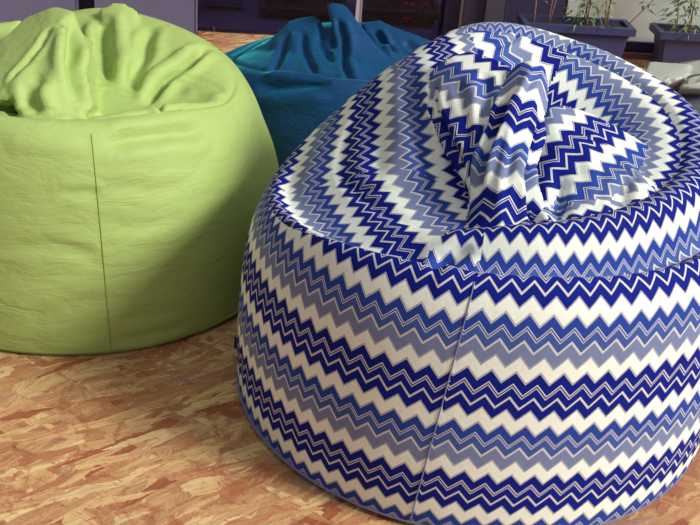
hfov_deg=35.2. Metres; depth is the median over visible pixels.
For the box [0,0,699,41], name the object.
wall
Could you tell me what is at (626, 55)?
trim
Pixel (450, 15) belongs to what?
trim
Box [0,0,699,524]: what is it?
floor
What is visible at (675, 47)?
planter
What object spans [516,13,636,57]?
planter
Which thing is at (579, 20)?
bamboo plant
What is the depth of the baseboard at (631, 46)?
4.30 m
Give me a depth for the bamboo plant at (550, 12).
3.92 m
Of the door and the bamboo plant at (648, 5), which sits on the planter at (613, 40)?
the bamboo plant at (648, 5)
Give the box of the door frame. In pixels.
[458,0,463,27]
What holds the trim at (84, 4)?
attached to the wall
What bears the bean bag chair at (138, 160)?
on the floor
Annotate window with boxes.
[197,1,268,32]
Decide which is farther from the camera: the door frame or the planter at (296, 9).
the planter at (296, 9)
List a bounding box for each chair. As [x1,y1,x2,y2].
[0,3,278,354]
[225,3,430,167]
[234,22,699,524]
[645,60,699,114]
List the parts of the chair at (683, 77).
panel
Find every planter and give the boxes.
[259,0,347,20]
[362,0,439,24]
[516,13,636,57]
[649,23,699,62]
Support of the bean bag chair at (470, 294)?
on the floor
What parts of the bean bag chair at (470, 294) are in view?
panel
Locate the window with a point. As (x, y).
(197, 1)
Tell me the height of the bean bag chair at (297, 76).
0.440 m
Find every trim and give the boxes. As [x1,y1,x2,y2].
[80,0,94,9]
[354,0,362,21]
[437,0,460,36]
[483,0,508,21]
[621,52,653,59]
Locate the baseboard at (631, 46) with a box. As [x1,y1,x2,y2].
[624,41,653,52]
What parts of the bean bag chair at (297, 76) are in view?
panel, panel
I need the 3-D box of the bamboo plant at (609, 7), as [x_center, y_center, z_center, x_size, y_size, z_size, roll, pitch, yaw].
[0.926,-1.088,3.861,0.238,0.550,0.214,5,28,0]
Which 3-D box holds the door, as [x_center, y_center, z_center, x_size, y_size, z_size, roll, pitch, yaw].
[0.544,-2.014,3.740,0.085,2.606,0.246,2,28,-5]
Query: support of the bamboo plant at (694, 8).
on the planter at (675, 47)
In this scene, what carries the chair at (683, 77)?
on the floor
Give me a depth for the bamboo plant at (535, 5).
3.93 m
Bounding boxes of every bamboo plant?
[533,0,536,21]
[545,0,556,22]
[560,0,613,31]
[596,0,622,25]
[628,0,655,24]
[649,0,699,39]
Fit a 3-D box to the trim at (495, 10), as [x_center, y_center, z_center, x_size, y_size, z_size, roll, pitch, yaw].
[0.624,-2.007,3.737,0.087,2.606,0.266,2,28,-5]
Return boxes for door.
[461,0,485,26]
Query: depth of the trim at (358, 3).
4.19 m
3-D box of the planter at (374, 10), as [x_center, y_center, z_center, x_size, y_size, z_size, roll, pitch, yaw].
[0.199,-1.044,4.561,0.334,0.071,0.307,2,28,-5]
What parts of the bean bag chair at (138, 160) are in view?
panel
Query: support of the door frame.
attached to the wall

